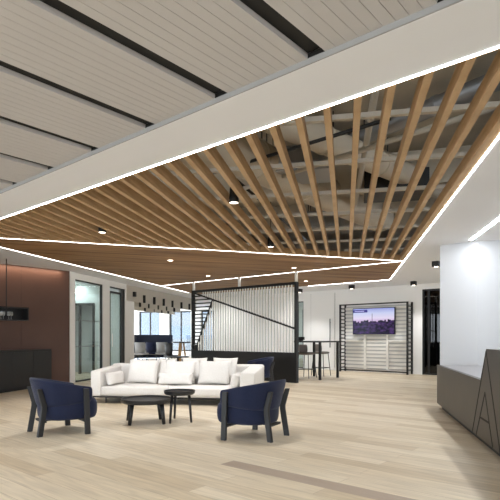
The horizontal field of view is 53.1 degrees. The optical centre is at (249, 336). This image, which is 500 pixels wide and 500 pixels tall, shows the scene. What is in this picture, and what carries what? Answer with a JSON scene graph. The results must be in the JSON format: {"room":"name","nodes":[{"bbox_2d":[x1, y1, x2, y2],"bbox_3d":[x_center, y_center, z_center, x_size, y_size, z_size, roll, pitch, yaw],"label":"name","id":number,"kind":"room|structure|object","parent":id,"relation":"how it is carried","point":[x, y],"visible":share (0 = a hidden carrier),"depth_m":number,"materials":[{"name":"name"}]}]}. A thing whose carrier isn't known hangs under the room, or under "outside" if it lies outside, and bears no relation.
{"room":"lobby","nodes":[
{"label":"lobby","id":0,"kind":"room"},
{"bbox_2d":[0,264,68,381],"bbox_3d":[-6.962,-0.250,10.264,0.122,2.900,6.999,0,0,40],"label":"wall","id":1,"kind":"structure","parent":0,"point":[44,291],"depth_m":12.31,"materials":[{"name":"brown paint"}]},
{"bbox_2d":[75,305,91,371],"bbox_3d":[-5.503,-0.250,17.061,3.060,2.900,0.100,0,0,12],"label":"wall","id":2,"kind":"structure","parent":0,"point":[86,310],"depth_m":17.04,"materials":[{"name":"glass"}]},
{"bbox_2d":[75,284,120,369],"bbox_3d":[-5.657,-0.250,16.327,3.060,2.900,0.101,0,0,12],"label":"wall","id":3,"kind":"structure","parent":0,"point":[89,293],"depth_m":16.11,"materials":[{"name":"glass"}]},
{"bbox_2d":[75,303,94,373],"bbox_3d":[-5.548,0.050,16.263,1.100,2.300,0.080,0,0,12],"label":"door","id":4,"kind":"structure","parent":3,"relation":"in","point":[78,304],"depth_m":16.20,"materials":[{"name":"black metal"}]},
{"bbox_2d":[69,271,133,382],"bbox_3d":[-4.334,-0.250,14.845,0.140,2.900,3.843,0,0,12],"label":"wall","id":5,"kind":"structure","parent":0,"point":[129,305],"depth_m":14.73,"materials":[{"name":"white paint"}]},
{"bbox_2d":[75,279,101,381],"bbox_3d":[-4.511,-0.165,13.928,0.070,2.730,1.482,0,0,12],"label":"window","id":6,"kind":"structure","parent":5,"relation":"in","point":[100,285],"depth_m":14.61,"materials":[{"name":"black metal"}]},
{"bbox_2d":[110,286,124,365],"bbox_3d":[-4.152,-0.165,15.560,0.101,2.730,1.030,0,0,12],"label":"door","id":7,"kind":"structure","parent":5,"relation":"in","point":[122,294],"depth_m":15.87,"materials":[{"name":"glass"}]},
{"bbox_2d":[0,0,320,181],"bbox_3d":[-5.175,-1.792,1.257,20.880,0.045,9.987,0,0,40],"label":"ceiling","id":8,"kind":"structure","parent":0,"point":[260,7],"depth_m":3.04,"materials":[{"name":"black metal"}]},
{"bbox_2d":[0,179,12,189],"bbox_3d":[-5.873,-1.752,2.500,0.680,0.034,8.988,0,0,40],"label":"acoustic panel","id":9,"kind":"object","parent":8,"relation":"attached to","point":[4,184],"visible":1,"depth_m":5.69,"materials":[{"name":"grey"}]},
{"bbox_2d":[0,154,47,182],"bbox_3d":[-5.258,-1.752,1.981,0.680,0.034,8.988,0,0,40],"label":"acoustic panel","id":10,"kind":"object","parent":8,"relation":"attached to","point":[12,169],"visible":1,"depth_m":5.18,"materials":[{"name":"grey"}]},
{"bbox_2d":[0,118,90,166],"bbox_3d":[-4.643,-1.752,1.462,0.680,0.034,8.988,0,0,40],"label":"acoustic panel","id":11,"kind":"object","parent":8,"relation":"attached to","point":[17,140],"visible":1,"depth_m":4.55,"materials":[{"name":"grey"}]},
{"bbox_2d":[0,66,144,147],"bbox_3d":[-4.028,-1.752,0.942,0.681,0.034,8.988,0,0,40],"label":"acoustic panel","id":12,"kind":"object","parent":8,"relation":"attached to","point":[24,99],"visible":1,"depth_m":3.87,"materials":[{"name":"grey"}]},
{"bbox_2d":[0,0,214,123],"bbox_3d":[-3.413,-1.752,0.423,0.680,0.034,8.988,0,0,40],"label":"acoustic panel","id":13,"kind":"object","parent":8,"relation":"attached to","point":[36,38],"visible":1,"depth_m":3.18,"materials":[{"name":"grey"}]},
{"bbox_2d":[59,0,307,92],"bbox_3d":[-2.798,-1.752,-0.096,0.680,0.034,8.988,0,0,40],"label":"acoustic panel","id":14,"kind":"object","parent":8,"relation":"attached to","point":[226,44],"visible":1,"depth_m":2.87,"materials":[{"name":"grey"}]},
{"bbox_2d":[12,0,442,184],"bbox_3d":[-1.949,-1.754,5.076,20.881,0.031,0.024,0,0,40],"label":"trim","id":15,"kind":"structure","parent":8,"relation":"attached to","point":[320,50],"depth_m":3.59,"materials":[{"name":"black"}]},
{"bbox_2d":[264,0,437,50],"bbox_3d":[-2.183,-1.752,-0.615,0.680,0.034,8.988,0,0,40],"label":"acoustic panel","id":16,"kind":"object","parent":8,"relation":"attached to","point":[330,24],"visible":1,"depth_m":2.69,"materials":[{"name":"grey"}]},
{"bbox_2d":[134,307,302,357],"bbox_3d":[-2.184,-0.750,29.404,18.000,3.900,0.401,0,0,14],"label":"wall window","id":17,"kind":"structure","parent":0,"point":[164,319],"depth_m":29.86,"materials":[{"name":"white paint"}]},
{"bbox_2d":[140,312,153,334],"bbox_3d":[-6.053,-0.350,30.420,1.400,2.400,0.100,0,0,14],"label":"window","id":18,"kind":"structure","parent":17,"relation":"attached to","point":[140,312],"depth_m":30.42,"materials":[{"name":"grey metal"}]},
{"bbox_2d":[170,311,190,350],"bbox_3d":[-4.112,-0.350,29.936,1.400,2.400,0.100,0,0,14],"label":"window","id":19,"kind":"structure","parent":17,"relation":"attached to","point":[181,311],"depth_m":29.89,"materials":[{"name":"grey metal"}]},
{"bbox_2d":[202,311,211,350],"bbox_3d":[-2.172,-0.350,29.452,1.400,2.400,0.101,0,0,14],"label":"window","id":20,"kind":"structure","parent":17,"relation":"attached to","point":[202,311],"depth_m":29.58,"materials":[{"name":"grey metal"}]},
{"bbox_2d":[0,357,499,499],"bbox_3d":[8.386,1.260,9.933,44.000,0.120,54.000,0,0,40],"label":"floor","id":21,"kind":"structure","parent":0,"point":[355,435],"depth_m":5.33,"materials":[{"name":"brown wood"}]},
{"bbox_2d":[0,349,51,392],"bbox_3d":[-5.986,0.750,9.593,2.234,0.900,5.634,0,0,40],"label":"bar cabinet","id":22,"kind":"object","parent":21,"relation":"on","point":[17,367],"visible":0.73,"depth_m":11.29,"materials":[{"name":"black wood"}]},
{"bbox_2d":[0,349,50,352],"bbox_3d":[-5.988,0.315,9.591,2.234,0.030,5.628,0,0,40],"label":"countertop","id":23,"kind":"structure","parent":22,"relation":"on","point":[24,350],"depth_m":11.35,"materials":[{"name":"black metal"}]},
{"bbox_2d":[27,377,96,437],"bbox_3d":[-2.398,0.851,6.369,0.746,0.699,0.806,0,0,-38],"label":"armchair","id":24,"kind":"object","parent":21,"relation":"on","point":[54,400],"visible":1,"depth_m":6.09,"materials":[{"name":"blue fabric"}]},
{"bbox_2d":[134,342,148,359],"bbox_3d":[-5.149,0.726,23.589,0.559,0.952,0.577,0,0,20],"label":"lounge chair","id":25,"kind":"object","parent":21,"relation":"on","point":[139,346],"visible":0.9,"depth_m":23.35,"materials":[{"name":"grey fabric"}]},
{"bbox_2d":[120,395,170,425],"bbox_3d":[-1.450,1.030,7.020,0.724,0.349,0.724,0,0,0],"label":"coffee table","id":26,"kind":"object","parent":21,"relation":"on","point":[159,400],"visible":0.99,"depth_m":6.87,"materials":[{"name":"black wood"}]},
{"bbox_2d":[146,342,156,359],"bbox_3d":[-4.824,0.726,24.489,0.559,0.952,0.577,0,0,-10],"label":"lounge chair","id":27,"kind":"object","parent":21,"relation":"on","point":[151,348],"visible":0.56,"depth_m":24.25,"materials":[{"name":"blue fabric"}]},
{"bbox_2d":[134,335,172,359],"bbox_3d":[-5.083,0.540,26.325,2.000,1.320,0.850,0,0,-8],"label":"booth seat","id":28,"kind":"object","parent":21,"relation":"on","point":[137,338],"visible":0.3,"depth_m":26.61,"materials":[{"name":"blue fabric"}]},
{"bbox_2d":[155,342,168,358],"bbox_3d":[-4.202,0.726,23.989,0.559,0.952,0.577,0,0,10],"label":"lounge chair","id":29,"kind":"object","parent":21,"relation":"on","point":[160,346],"visible":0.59,"depth_m":23.74,"materials":[{"name":"grey fabric"}]},
{"bbox_2d":[164,343,177,359],"bbox_3d":[-3.208,0.726,20.494,0.577,0.952,0.559,0,0,-30],"label":"lounge chair","id":30,"kind":"object","parent":21,"relation":"on","point":[168,346],"visible":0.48,"depth_m":20.24,"materials":[{"name":"black"}]},
{"bbox_2d":[91,363,263,402],"bbox_3d":[-1.310,0.864,9.371,3.030,0.672,1.147,0,0,10],"label":"sofa","id":31,"kind":"object","parent":21,"relation":"on","point":[250,374],"visible":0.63,"depth_m":9.01,"materials":[{"name":"white fabric"}]},
{"bbox_2d":[106,370,124,385],"bbox_3d":[-2.522,0.765,9.375,0.191,0.244,0.620,0,0,10],"label":"cushion","id":32,"kind":"object","parent":31,"relation":"on","point":[112,378],"visible":1,"depth_m":9.19,"materials":[{"name":"beige fabric"}]},
{"bbox_2d":[101,383,180,394],"bbox_3d":[-2.002,0.968,9.334,1.288,0.169,0.834,0,0,10],"label":"seat cushion","id":33,"kind":"object","parent":31,"relation":"on","point":[120,388],"depth_m":8.98,"materials":[{"name":"beige fabric"}]},
{"bbox_2d":[127,359,159,383],"bbox_3d":[-2.041,0.655,9.573,0.636,0.467,0.270,0,0,10],"label":"cushion","id":34,"kind":"object","parent":31,"relation":"on","point":[146,371],"visible":1,"depth_m":9.48,"materials":[{"name":"beige fabric"}]},
{"bbox_2d":[157,359,176,378],"bbox_3d":[-1.625,0.615,9.653,0.402,0.380,0.189,0,0,9],"label":"cushion","id":35,"kind":"object","parent":31,"relation":"on","point":[162,365],"visible":0.33,"depth_m":9.62,"materials":[{"name":"beige fabric"}]},
{"bbox_2d":[158,373,192,384],"bbox_3d":[-1.387,0.775,9.265,0.680,0.209,0.171,0,0,10],"label":"bolster","id":36,"kind":"object","parent":31,"relation":"on","point":[164,378],"visible":1,"depth_m":9.20,"materials":[{"name":"beige fabric"}]},
{"bbox_2d":[166,361,196,383],"bbox_3d":[-1.322,0.665,9.487,0.620,0.428,0.265,0,0,10],"label":"cushion","id":37,"kind":"object","parent":31,"relation":"on","point":[176,367],"visible":0.64,"depth_m":9.42,"materials":[{"name":"beige fabric"}]},
{"bbox_2d":[182,357,206,377],"bbox_3d":[-1.073,0.595,9.555,0.500,0.399,0.208,0,0,10],"label":"cushion","id":38,"kind":"object","parent":31,"relation":"on","point":[197,369],"visible":0.38,"depth_m":9.52,"materials":[{"name":"beige fabric"}]},
{"bbox_2d":[169,384,239,396],"bbox_3d":[-0.742,0.968,9.111,1.288,0.169,0.834,0,0,10],"label":"seat cushion","id":39,"kind":"object","parent":31,"relation":"on","point":[201,390],"depth_m":8.77,"materials":[{"name":"beige fabric"}]},
{"bbox_2d":[197,360,230,384],"bbox_3d":[-0.667,0.660,9.331,0.620,0.438,0.267,0,0,10],"label":"cushion","id":40,"kind":"object","parent":31,"relation":"on","point":[211,372],"visible":1,"depth_m":9.24,"materials":[{"name":"beige fabric"}]},
{"bbox_2d":[213,357,237,378],"bbox_3d":[-0.475,0.590,9.450,0.480,0.399,0.208,0,0,10],"label":"cushion","id":41,"kind":"object","parent":31,"relation":"on","point":[233,365],"visible":0.36,"depth_m":9.40,"materials":[{"name":"beige fabric"}]},
{"bbox_2d":[230,372,240,387],"bbox_3d":[-0.233,0.765,8.951,0.190,0.244,0.540,0,0,10],"label":"bolster","id":42,"kind":"object","parent":31,"relation":"on","point":[235,378],"visible":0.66,"depth_m":8.72,"materials":[{"name":"beige fabric"}]},
{"bbox_2d":[167,356,188,360],"bbox_3d":[-1.958,0.863,13.600,0.600,0.675,0.600,0,0,0],"label":"table","id":43,"kind":"object","parent":21,"relation":"on","point":[177,357],"visible":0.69,"depth_m":13.46,"materials":[{"name":"black wood"}]},
{"bbox_2d":[164,389,194,423],"bbox_3d":[-1.000,0.979,7.100,0.444,0.447,0.444,0,0,20],"label":"side table","id":44,"kind":"object","parent":21,"relation":"on","point":[170,392],"visible":1,"depth_m":7.01,"materials":[{"name":"black wood"}]},
{"bbox_2d":[172,342,190,360],"bbox_3d":[-2.315,0.682,16.900,0.640,1.043,0.640,0,0,0],"label":"round table","id":45,"kind":"object","parent":21,"relation":"on","point":[180,343],"visible":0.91,"depth_m":16.83,"materials":[{"name":"black wood"}]},
{"bbox_2d":[191,272,298,382],"bbox_3d":[-0.276,-0.250,14.319,3.972,2.900,0.101,0,0,40],"label":"slatted screen","id":46,"kind":"object","parent":21,"relation":"on","point":[286,365],"visible":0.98,"depth_m":14.03,"materials":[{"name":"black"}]},
{"bbox_2d":[217,379,289,442],"bbox_3d":[0.052,0.851,6.049,0.746,0.699,0.806,0,0,29],"label":"armchair","id":47,"kind":"object","parent":21,"relation":"on","point":[254,405],"visible":1,"depth_m":5.76,"materials":[{"name":"blue fabric"}]},
{"bbox_2d":[247,357,274,381],"bbox_3d":[0.238,0.851,12.745,0.746,0.699,0.806,0,0,-6],"label":"armchair","id":48,"kind":"object","parent":21,"relation":"on","point":[268,363],"visible":0.51,"depth_m":12.50,"materials":[{"name":"blue fabric"}]},
{"bbox_2d":[299,345,316,378],"bbox_3d":[1.658,0.714,14.752,0.470,0.976,0.464,0,0,38],"label":"bar stool","id":49,"kind":"object","parent":21,"relation":"on","point":[302,348],"visible":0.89,"depth_m":14.69,"materials":[{"name":"brown leather"}]},
{"bbox_2d":[299,341,338,379],"bbox_3d":[1.954,0.657,14.610,0.880,1.085,1.121,0,0,38],"label":"table","id":50,"kind":"object","parent":21,"relation":"on","point":[313,342],"visible":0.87,"depth_m":14.75,"materials":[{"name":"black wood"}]},
{"bbox_2d":[311,344,330,375],"bbox_3d":[2.198,0.714,15.502,0.470,0.976,0.464,0,0,38],"label":"bar stool","id":51,"kind":"object","parent":21,"relation":"on","point":[316,345],"visible":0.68,"depth_m":15.52,"materials":[{"name":"brown leather"}]},
{"bbox_2d":[339,301,412,374],"bbox_3d":[4.198,0.035,16.828,2.484,2.330,0.410,0,0,40],"label":"display stand","id":52,"kind":"object","parent":21,"relation":"on","point":[372,351],"visible":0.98,"depth_m":16.83,"materials":[{"name":"white wood"}]},
{"bbox_2d":[353,307,394,334],"bbox_3d":[4.195,-0.535,16.910,1.539,0.900,0.148,0,0,40],"label":"television","id":53,"kind":"object","parent":52,"relation":"attached to","point":[366,321],"visible":1,"depth_m":16.83,"materials":[{"name":"black"}]},
{"bbox_2d":[437,349,499,455],"bbox_3d":[2.826,0.662,4.842,0.843,1.075,7.200,0,0,12],"label":"reception desk","id":54,"kind":"object","parent":21,"relation":"on","point":[470,394],"visible":1,"depth_m":5.74,"materials":[{"name":"grey concrete"}]},
{"bbox_2d":[442,365,482,377],"bbox_3d":[2.857,0.493,4.835,0.780,0.038,7.200,0,0,12],"label":"countertop","id":55,"kind":"structure","parent":54,"relation":"on","point":[474,370],"depth_m":7.52,"materials":[{"name":"grey stone"}]},
{"bbox_2d":[0,0,499,307],"bbox_3d":[4.482,-1.784,16.779,29.364,0.168,37.313,0,0,0],"label":"ceiling","id":56,"kind":"structure","parent":0,"point":[130,212],"depth_m":5.98,"materials":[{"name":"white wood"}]},
{"bbox_2d":[0,259,28,320],"bbox_3d":[-5.899,-1.032,10.331,0.251,1.335,2.600,0,0,40],"label":"shelf","id":57,"kind":"object","parent":56,"relation":"hanging from","point":[19,313],"visible":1,"depth_m":11.16,"materials":[{"name":"black metal"}]},
{"bbox_2d":[0,246,188,292],"bbox_3d":[-3.665,-1.713,13.798,0.029,0.034,11.180,0,0,14],"label":"light strip","id":58,"kind":"object","parent":56,"relation":"attached to","point":[0,246],"visible":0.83,"depth_m":11.87,"materials":[{"name":"white plastic"}]},
{"bbox_2d":[134,306,174,314],"bbox_3d":[-4.580,-1.440,24.124,0.042,0.520,4.912,0,0,14],"label":"felt baffle","id":59,"kind":"object","parent":56,"relation":"hanging from","point":[135,308],"visible":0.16,"depth_m":23.74,"materials":[{"name":"beige fabric"}]},
{"bbox_2d":[134,302,180,312],"bbox_3d":[-4.006,-1.440,21.386,0.041,0.520,6.022,0,0,12],"label":"felt baffle","id":60,"kind":"object","parent":56,"relation":"hanging from","point":[136,304],"visible":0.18,"depth_m":21.35,"materials":[{"name":"beige fabric"}]},
{"bbox_2d":[126,285,195,309],"bbox_3d":[-3.225,-1.440,19.384,0.048,0.520,6.651,0,0,14],"label":"bulkhead","id":61,"kind":"object","parent":56,"relation":"hanging from","point":[140,292],"visible":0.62,"depth_m":18.40,"materials":[{"name":"beige paint"}]},
{"bbox_2d":[1,238,403,260],"bbox_3d":[-0.770,-1.713,9.773,8.885,0.034,0.022,0,0,-18],"label":"light strip","id":62,"kind":"object","parent":56,"relation":"attached to","point":[1,238],"visible":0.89,"depth_m":9.61,"materials":[{"name":"white plastic"}]},
{"bbox_2d":[0,0,463,193],"bbox_3d":[-1.949,-1.719,5.076,20.881,0.036,0.012,0,0,40],"label":"trim","id":63,"kind":"structure","parent":56,"relation":"attached to","point":[443,4],"depth_m":3.31,"materials":[{"name":"grey"}]},
{"bbox_2d":[0,45,499,218],"bbox_3d":[-1.591,-1.713,5.502,8.881,0.034,0.026,0,0,40],"label":"light strip","id":64,"kind":"object","parent":56,"relation":"attached to","point":[497,47],"visible":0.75,"depth_m":3.81,"materials":[{"name":"white plastic"}]},
{"bbox_2d":[161,261,400,285],"bbox_3d":[0.230,-1.713,13.893,8.411,0.034,0.031,0,0,40],"label":"light strip","id":65,"kind":"object","parent":56,"relation":"attached to","point":[395,261],"visible":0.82,"depth_m":12.97,"materials":[{"name":"white plastic"}]},
{"bbox_2d":[315,279,388,285],"bbox_3d":[3.045,-1.713,15.742,2.880,0.034,0.028,0,0,41],"label":"light strip","id":66,"kind":"object","parent":56,"relation":"attached to","point":[387,279],"visible":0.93,"depth_m":15.61,"materials":[{"name":"white plastic"}]},
{"bbox_2d":[410,281,416,285],"bbox_3d":[4.987,-1.637,15.233,0.150,0.126,0.150,0,0,40],"label":"spotlight","id":67,"kind":"object","parent":56,"relation":"attached to","point":[412,283],"visible":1,"depth_m":15.18,"materials":[{"name":"black metal"}]},
{"bbox_2d":[432,261,439,266],"bbox_3d":[4.181,-1.637,11.229,0.150,0.126,0.150,0,0,40],"label":"spotlight","id":68,"kind":"object","parent":56,"relation":"attached to","point":[434,263],"visible":0.9,"depth_m":11.17,"materials":[{"name":"black metal"}]},
{"bbox_2d":[389,133,499,279],"bbox_3d":[2.971,-1.713,8.723,0.028,0.034,12.394,0,0,11],"label":"light strip","id":69,"kind":"object","parent":56,"relation":"attached to","point":[498,136],"visible":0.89,"depth_m":5.73,"materials":[{"name":"white plastic"}]},
{"bbox_2d":[470,217,499,239],"bbox_3d":[3.324,-1.712,5.794,0.056,0.034,6.000,0,0,10],"label":"light strip","id":70,"kind":"object","parent":56,"relation":"attached to","point":[497,219],"visible":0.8,"depth_m":7.81,"materials":[{"name":"white plastic"}]},
{"bbox_2d":[148,50,499,254],"bbox_3d":[1.000,-2.850,13.500,26.000,0.200,37.000,0,0,0],"label":"ceiling slab","id":71,"kind":"structure","parent":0,"point":[405,91],"depth_m":6.59,"materials":[{"name":"concrete"}]},
{"bbox_2d":[98,227,105,233],"bbox_3d":[-2.369,-2.210,8.012,0.124,1.080,0.124,0,0,0],"label":"pendant light","id":72,"kind":"object","parent":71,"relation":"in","point":[100,230],"visible":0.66,"depth_m":7.97,"materials":[{"name":"black metal"}]},
{"bbox_2d":[229,187,238,203],"bbox_3d":[-0.201,-2.210,6.234,0.124,1.080,0.124,0,0,0],"label":"pendant light","id":73,"kind":"object","parent":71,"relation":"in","point":[233,198],"visible":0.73,"depth_m":6.19,"materials":[{"name":"black metal"}]},
{"bbox_2d":[267,202,273,247],"bbox_3d":[0.384,-2.210,9.282,0.124,1.080,0.124,0,0,0],"label":"pendant light","id":74,"kind":"object","parent":71,"relation":"in","point":[270,243],"visible":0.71,"depth_m":9.24,"materials":[{"name":"black metal"}]},
{"bbox_2d":[197,131,393,231],"bbox_3d":[0.761,-2.364,7.269,0.544,0.772,5.579,0,0,38],"label":"air duct","id":75,"kind":"object","parent":71,"relation":"hanging from","point":[343,200],"visible":0.3,"depth_m":6.99,"materials":[{"name":"beige metal"}]},
{"bbox_2d":[213,117,390,173],"bbox_3d":[0.403,-2.100,5.631,2.514,0.038,0.040,0,0,41],"label":"conduit","id":76,"kind":"object","parent":75,"relation":"attached to","point":[376,122],"visible":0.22,"depth_m":5.28,"materials":[{"name":"black metal"}]},
{"bbox_2d":[353,91,378,226],"bbox_3d":[1.557,-2.150,7.167,0.070,0.067,6.528,0,0,9],"label":"pipe","id":77,"kind":"object","parent":75,"relation":"attached to","point":[374,96],"visible":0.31,"depth_m":5.39,"materials":[{"name":"beige metal"}]},
{"bbox_2d":[266,133,329,183],"bbox_3d":[0.659,-2.425,6.587,0.900,0.650,0.600,0,0,12],"label":"box","id":78,"kind":"object","parent":71,"relation":"hanging from","point":[322,173],"visible":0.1,"depth_m":6.33,"materials":[{"name":"grey"}]},
{"bbox_2d":[138,145,471,207],"bbox_3d":[1.347,-2.500,7.854,8.794,0.500,0.350,0,0,15],"label":"ceiling beam","id":79,"kind":"structure","parent":71,"relation":"attached to","point":[343,172],"depth_m":7.65,"materials":[{"name":"concrete"}]},
{"bbox_2d":[237,179,307,240],"bbox_3d":[0.374,-2.200,8.686,0.044,0.042,6.027,0,0,19],"label":"conduit","id":80,"kind":"object","parent":79,"relation":"attached to","point":[241,183],"visible":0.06,"depth_m":8.91,"materials":[{"name":"black metal"}]},
{"bbox_2d":[181,199,435,234],"bbox_3d":[1.510,-2.500,10.516,9.954,0.500,0.350,0,0,10],"label":"ceiling beam","id":81,"kind":"structure","parent":71,"relation":"attached to","point":[294,209],"depth_m":10.44,"materials":[{"name":"concrete"}]},
{"bbox_2d":[307,205,349,233],"bbox_3d":[1.571,-2.425,9.821,0.900,0.650,0.600,0,0,12],"label":"box","id":82,"kind":"object","parent":71,"relation":"hanging from","point":[329,222],"visible":0.27,"depth_m":9.57,"materials":[{"name":"grey metal"}]},
{"bbox_2d":[262,111,442,198],"bbox_3d":[1.556,-2.464,6.580,5.079,0.572,0.344,0,0,-42],"label":"air duct","id":83,"kind":"object","parent":71,"relation":"hanging from","point":[342,144],"visible":0.28,"depth_m":6.00,"materials":[{"name":"beige metal"}]},
{"bbox_2d":[243,109,494,189],"bbox_3d":[1.219,-2.100,5.660,0.060,0.057,3.845,0,0,-43],"label":"pipe","id":84,"kind":"object","parent":71,"relation":"hanging from","point":[456,119],"visible":0.43,"depth_m":5.33,"materials":[{"name":"beige metal"}]},
{"bbox_2d":[364,167,428,202],"bbox_3d":[2.170,-2.425,7.483,0.900,0.650,0.600,0,0,12],"label":"box","id":85,"kind":"object","parent":71,"relation":"hanging from","point":[379,197],"visible":0.48,"depth_m":7.27,"materials":[{"name":"black metal"}]},
{"bbox_2d":[348,74,499,141],"bbox_3d":[1.621,-2.594,6.099,0.224,0.312,4.187,0,0,-36],"label":"air duct","id":86,"kind":"object","parent":71,"relation":"hanging from","point":[470,88],"visible":0.2,"depth_m":5.46,"materials":[{"name":"grey metal"}]},
{"bbox_2d":[216,283,439,371],"bbox_3d":[3.140,-0.250,18.081,12.236,2.900,0.152,0,0,40],"label":"wall","id":87,"kind":"structure","parent":0,"point":[400,293],"depth_m":18.00,"materials":[{"name":"white paint"}]},
{"bbox_2d":[311,293,334,369],"bbox_3d":[2.647,-0.200,18.344,1.036,2.800,0.085,0,0,40],"label":"door","id":88,"kind":"structure","parent":87,"relation":"in","point":[322,305],"depth_m":18.30,"materials":[{"name":"white paint"}]},
{"bbox_2d":[303,366,421,374],"bbox_3d":[3.761,1.155,17.451,4.564,0.090,0.012,0,0,40],"label":"baseboard","id":89,"kind":"structure","parent":87,"relation":"attached to","point":[414,372],"depth_m":16.90,"materials":[{"name":"white paint"}]},
{"bbox_2d":[422,288,439,374],"bbox_3d":[5.894,-0.160,15.723,0.927,2.720,0.100,0,0,40],"label":"door","id":90,"kind":"structure","parent":87,"relation":"in","point":[430,298],"depth_m":15.86,"materials":[{"name":"black glass"}]},
{"bbox_2d":[440,241,477,365],"bbox_3d":[4.172,-0.250,9.533,0.667,2.900,1.200,0,0,40],"label":"wall pier","id":91,"kind":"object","parent":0,"point":[459,261],"visible":0.43,"depth_m":9.07,"materials":[{"name":"grey paint"}]},
{"bbox_2d":[478,240,499,365],"bbox_3d":[7.482,-0.250,8.219,7.000,2.900,0.150,0,0,12],"label":"wall","id":92,"kind":"structure","parent":0,"point":[488,251],"depth_m":8.82,"materials":[{"name":"grey paint"}]},
{"label":"outside","id":93,"kind":"structure","parent":0,"visible":0},
{"bbox_2d":[135,313,158,358],"bbox_3d":[-15.038,-0.800,55.857,7.000,28.000,8.050,0,0,14],"label":"building","id":94,"kind":"structure","parent":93,"point":[145,317],"depth_m":56.31,"materials":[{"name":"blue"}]},
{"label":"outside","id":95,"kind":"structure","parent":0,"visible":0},
{"bbox_2d":[172,312,211,349],"bbox_3d":[-5.038,1.700,61.857,8.000,23.000,8.050,0,0,14],"label":"building","id":96,"kind":"structure","parent":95,"point":[186,316],"depth_m":58.39,"materials":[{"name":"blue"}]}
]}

